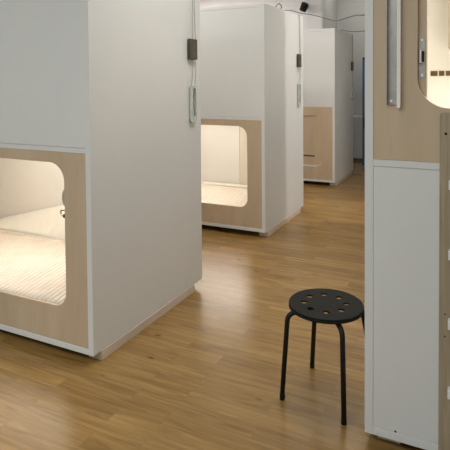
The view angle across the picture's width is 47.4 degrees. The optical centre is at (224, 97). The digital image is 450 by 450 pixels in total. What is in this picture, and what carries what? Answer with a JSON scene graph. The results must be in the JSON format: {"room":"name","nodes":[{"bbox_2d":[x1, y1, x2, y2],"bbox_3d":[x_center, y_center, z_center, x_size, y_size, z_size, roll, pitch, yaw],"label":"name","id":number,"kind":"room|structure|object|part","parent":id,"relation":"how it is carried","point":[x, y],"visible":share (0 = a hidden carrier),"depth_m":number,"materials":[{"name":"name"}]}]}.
{"room":"dormitory","nodes":[
{"label":"dormitory","id":0,"kind":"room"},
{"bbox_2d":[0,160,424,449],"bbox_3d":[0.262,1.430,3.937,13.000,0.100,13.200,0,2,26],"label":"floor","id":1,"kind":"structure","parent":0,"point":[205,374],"depth_m":2.69,"materials":[{"name":"brown wood"}]},
{"bbox_2d":[0,0,201,359],"bbox_3d":[-1.378,0.279,3.673,2.146,2.243,1.190,0,2,26],"label":"pod","id":2,"kind":"object","parent":1,"relation":"on","point":[95,123],"depth_m":2.92,"materials":[{"name":"white laminate"}]},
{"bbox_3d":[-1.653,-0.262,3.138,2.051,1.049,0.018,0,2,26],"label":"panel","id":3,"kind":"part","parent":2,"relation":"part of","materials":[{"name":"white laminate"}]},
{"bbox_3d":[-1.644,0.812,3.171,2.051,1.042,0.018,0,2,26],"label":"entrance panel","id":4,"kind":"part","parent":2,"relation":"part of","materials":[{"name":"brown wood"}]},
{"bbox_3d":[-1.381,1.331,3.710,2.052,0.031,1.190,0,2,26],"label":"panel","id":5,"kind":"part","parent":2,"relation":"part of","materials":[{"name":"white laminate"}]},
{"bbox_3d":[-0.455,0.261,3.216,0.034,2.187,1.190,0,2,26],"label":"panel","id":6,"kind":"part","parent":2,"relation":"part of","materials":[{"name":"white laminate"}]},
{"bbox_3d":[-0.228,-0.333,3.595,0.022,1.033,0.103,0,2,26],"label":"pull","id":7,"kind":"part","parent":2,"relation":"part of","materials":[{"name":"white plastic"}]},
{"bbox_3d":[-0.233,-0.625,3.585,0.015,0.448,0.012,0,2,26],"label":"cord","id":8,"kind":"part","parent":2,"relation":"part of","materials":[{"name":"white plastic"}]},
{"bbox_3d":[-0.224,0.052,3.612,0.014,0.262,0.078,0,2,26],"label":"sleeve frame","id":9,"kind":"part","parent":2,"relation":"part of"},
{"bbox_3d":[-1.384,1.233,3.703,2.020,0.163,1.120,0,2,26],"label":"mattress","id":10,"kind":"object","parent":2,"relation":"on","visible":0},
{"bbox_2d":[0,205,64,240],"bbox_3d":[-1.537,0.996,4.276,1.225,0.277,0.204,0,2,26],"label":"pillow","id":11,"kind":"object","parent":10,"relation":"on","point":[48,222],"visible":0.51,"depth_m":4.25,"materials":[{"name":"white fabric"}]},
{"bbox_2d":[0,230,65,303],"bbox_3d":[-1.438,1.141,3.607,1.992,0.022,0.898,0,2,26],"label":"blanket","id":12,"kind":"object","parent":10,"relation":"on","point":[32,266],"visible":0.56,"depth_m":3.45,"materials":[{"name":"fabric"}]},
{"bbox_2d":[200,3,302,236],"bbox_3d":[-0.298,0.205,5.856,2.146,2.243,1.190,0,2,26],"label":"pod","id":13,"kind":"object","parent":1,"relation":"on","point":[252,118],"depth_m":5.08,"materials":[{"name":"white laminate"}]},
{"bbox_2d":[201,181,246,187],"bbox_3d":[-0.305,1.159,5.886,2.020,0.163,1.120,0,2,26],"label":"mattress","id":14,"kind":"object","parent":13,"relation":"on","point":[206,182],"visible":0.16,"depth_m":6.24,"materials":[{"name":"white fabric"}]},
{"bbox_2d":[201,183,246,205],"bbox_3d":[-0.359,1.067,5.791,1.991,0.022,0.897,0,2,26],"label":"blanket","id":15,"kind":"object","parent":14,"relation":"on","point":[210,193],"visible":0.23,"depth_m":5.61,"materials":[{"name":"fabric"}]},
{"bbox_3d":[-0.319,-0.896,5.829,2.052,0.034,1.190,0,2,26],"label":"panel","id":16,"kind":"part","parent":13,"relation":"part of","materials":[{"name":"white laminate"}]},
{"bbox_3d":[-0.573,-0.337,5.322,2.051,1.049,0.018,0,2,26],"label":"panel","id":17,"kind":"part","parent":13,"relation":"part of","materials":[{"name":"white laminate"}]},
{"bbox_3d":[-0.565,0.738,5.354,2.051,1.042,0.018,0,2,26],"label":"entrance panel","id":18,"kind":"part","parent":13,"relation":"part of","materials":[{"name":"brown wood"}]},
{"bbox_3d":[-0.302,1.257,5.894,2.052,0.031,1.190,0,2,26],"label":"panel","id":19,"kind":"part","parent":13,"relation":"part of","materials":[{"name":"white laminate"}]},
{"bbox_3d":[0.625,0.186,5.399,0.034,2.187,1.190,0,2,26],"label":"panel","id":20,"kind":"part","parent":13,"relation":"part of","materials":[{"name":"white laminate"}]},
{"bbox_3d":[0.830,-0.405,5.733,0.022,1.033,0.103,0,2,26],"label":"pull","id":21,"kind":"part","parent":13,"relation":"part of","materials":[{"name":"white plastic"}]},
{"bbox_3d":[0.833,-0.021,5.750,0.014,0.262,0.078,0,2,26],"label":"sleeve frame","id":22,"kind":"part","parent":13,"relation":"part of","materials":[{"name":"plastic"}]},
{"bbox_2d":[286,10,364,20],"bbox_3d":[0.921,-0.748,4.336,0.239,0.328,2.729,-1,2,-13],"label":"cable","id":23,"kind":"object","parent":13,"relation":"hanging from","point":[286,10],"visible":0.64,"depth_m":4.68,"materials":[{"name":"grey plastic"}]},
{"bbox_2d":[279,288,364,424],"bbox_3d":[0.487,1.200,2.438,0.376,0.452,0.372,1,2,38],"label":"round stool","id":24,"kind":"object","parent":1,"relation":"on","point":[313,310],"visible":1,"depth_m":2.40,"materials":[{"name":"black plastic"}]},
{"bbox_3d":[0.358,1.204,2.421,0.204,0.436,0.023,-1,2,-5],"label":"leg","id":25,"kind":"part","parent":24,"relation":"part of","materials":[{"name":"black metal"}]},
{"bbox_3d":[0.465,1.199,2.573,0.023,0.437,0.245,-1,2,-6],"label":"leg","id":26,"kind":"part","parent":24,"relation":"part of","materials":[{"name":"black metal"}]},
{"bbox_3d":[0.477,0.984,2.425,0.351,0.020,0.351,0,2,26],"label":"seat","id":27,"kind":"part","parent":24,"relation":"part of","materials":[{"name":"black plastic"}]},
{"bbox_3d":[0.502,1.206,2.318,0.023,0.436,0.193,-1,2,-11],"label":"leg","id":28,"kind":"part","parent":24,"relation":"part of","materials":[{"name":"black metal"}]},
{"bbox_3d":[0.621,1.202,2.452,0.248,0.437,0.023,-1,2,-8],"label":"leg","id":29,"kind":"part","parent":24,"relation":"part of","materials":[{"name":"black metal"}]},
{"bbox_2d":[303,28,353,185],"bbox_3d":[0.869,0.125,8.218,2.146,2.243,1.198,0,2,26],"label":"pod","id":30,"kind":"object","parent":1,"relation":"on","point":[327,53],"depth_m":7.37,"materials":[{"name":"white laminate"}]},
{"bbox_3d":[1.030,0.590,7.509,0.792,0.774,0.012,0,2,26],"label":"sliding door","id":31,"kind":"part","parent":30,"relation":"part of","materials":[{"name":"brown wood"}]},
{"bbox_3d":[0.851,-0.976,8.194,2.052,0.034,1.190,0,2,26],"label":"panel","id":32,"kind":"part","parent":30,"relation":"part of","materials":[{"name":"white laminate"}]},
{"bbox_3d":[0.596,-0.417,7.687,2.051,1.049,0.018,0,2,26],"label":"panel","id":33,"kind":"part","parent":30,"relation":"part of","materials":[{"name":"white laminate"}]},
{"bbox_3d":[0.605,0.658,7.720,2.051,1.042,0.018,0,2,26],"label":"entrance panel","id":34,"kind":"part","parent":30,"relation":"part of","materials":[{"name":"brown wood"}]},
{"bbox_3d":[0.868,1.177,8.259,2.052,0.031,1.190,0,2,26],"label":"panel","id":35,"kind":"part","parent":30,"relation":"part of","materials":[{"name":"white laminate"}]},
{"bbox_3d":[1.794,0.106,7.764,0.034,2.187,1.190,0,2,26],"label":"panel","id":36,"kind":"part","parent":30,"relation":"part of","materials":[{"name":"white laminate"}]},
{"bbox_3d":[2.025,-0.102,8.161,0.014,0.262,0.078,0,2,26],"label":"sleeve frame","id":37,"kind":"part","parent":30,"relation":"part of","materials":[{"name":"grey plastic"}]},
{"bbox_3d":[2.022,-0.487,8.144,0.022,1.033,0.103,0,2,26],"label":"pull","id":38,"kind":"part","parent":30,"relation":"part of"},
{"bbox_2d":[353,115,361,160],"bbox_3d":[2.594,0.772,9.730,0.380,0.830,0.343,0,2,26],"label":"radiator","id":39,"kind":"object","parent":1,"relation":"on","point":[357,119],"visible":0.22,"depth_m":9.60,"materials":[{"name":"white metal"}]},
{"bbox_2d":[362,57,364,166],"bbox_3d":[2.707,0.259,8.980,0.500,1.900,0.525,0,2,26],"label":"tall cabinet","id":40,"kind":"object","parent":1,"relation":"on","point":[363,60],"visible":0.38,"depth_m":8.87,"materials":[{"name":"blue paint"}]},
{"bbox_2d":[365,0,449,449],"bbox_3d":[1.774,0.302,2.129,2.120,2.240,1.220,0,2,26],"label":"pod","id":41,"kind":"object","parent":1,"relation":"on","point":[407,42],"visible":1,"depth_m":2.03,"materials":[{"name":"white laminate"}]},
{"bbox_3d":[0.845,0.269,2.604,0.034,2.187,1.190,0,2,26],"label":"panel","id":42,"kind":"part","parent":41,"relation":"part of","materials":[{"name":"white laminate"}]},
{"bbox_3d":[0.650,-0.362,1.999,0.036,0.787,0.032,0,2,26],"label":"vertical rail","id":43,"kind":"part","parent":41,"relation":"part of","materials":[{"name":"metal"}]},
{"bbox_3d":[0.676,-0.356,1.990,0.014,0.798,0.026,0,2,26],"label":"rail","id":44,"kind":"part","parent":41,"relation":"part of","materials":[{"name":"silver metal"}]},
{"bbox_3d":[1.788,1.353,2.174,2.052,0.031,1.190,0,2,26],"label":"panel","id":45,"kind":"part","parent":41,"relation":"part of","materials":[{"name":"white laminate"}]},
{"bbox_3d":[1.525,0.820,1.634,2.051,1.070,0.018,0,2,26],"label":"panel","id":46,"kind":"part","parent":41,"relation":"part of","materials":[{"name":"white laminate"}]},
{"bbox_3d":[1.517,-0.255,1.602,2.051,1.021,0.018,0,2,26],"label":"entrance panel","id":47,"kind":"part","parent":41,"relation":"part of","materials":[{"name":"brown wood"}]},
{"bbox_3d":[0.764,-0.152,1.988,0.023,0.163,0.003,0,2,26],"label":"strike plate","id":48,"kind":"part","parent":41,"relation":"part of","materials":[{"name":"metal"}]},
{"bbox_2d":[431,71,437,75],"bbox_3d":[1.233,-0.139,3.025,0.038,0.029,0.005,0,2,26],"label":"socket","id":49,"kind":"object","parent":41,"relation":"attached to","point":[433,73],"depth_m":3.02,"materials":[{"name":"brown plastic"}]},
{"bbox_2d":[438,112,449,449],"bbox_3d":[0.996,0.747,1.842,0.420,1.380,0.066,0,2,26],"label":"ladder","id":50,"kind":"object","parent":1,"relation":"on","point":[444,184],"visible":1,"depth_m":1.92,"materials":[{"name":"brown wood"}]},
{"bbox_2d":[200,0,320,29],"bbox_3d":[-0.424,-0.525,10.906,5.370,3.400,1.200,0,2,26],"label":"wall","id":51,"kind":"structure","parent":0,"point":[309,21],"depth_m":9.37,"materials":[{"name":"white paint"}]},
{"bbox_2d":[299,2,308,11],"bbox_3d":[1.421,-1.608,9.172,0.170,0.182,0.213,0,2,26],"label":"spotlight","id":52,"kind":"object","parent":51,"relation":"attached to","point":[304,6],"visible":1,"depth_m":9.11,"materials":[{"name":"black plastic"}]},
{"bbox_2d":[321,0,336,28],"bbox_3d":[1.961,-0.505,9.638,0.030,3.400,1.040,0,2,26],"label":"wall","id":53,"kind":"structure","parent":0,"point":[328,7],"depth_m":9.51,"materials":[{"name":"white paint"}]},
{"bbox_2d":[337,0,364,114],"bbox_3d":[5.589,-0.500,8.514,7.530,3.400,0.160,0,2,26],"label":"wall","id":54,"kind":"structure","parent":0,"point":[345,8],"depth_m":9.93,"materials":[{"name":"white paint"}]}
]}

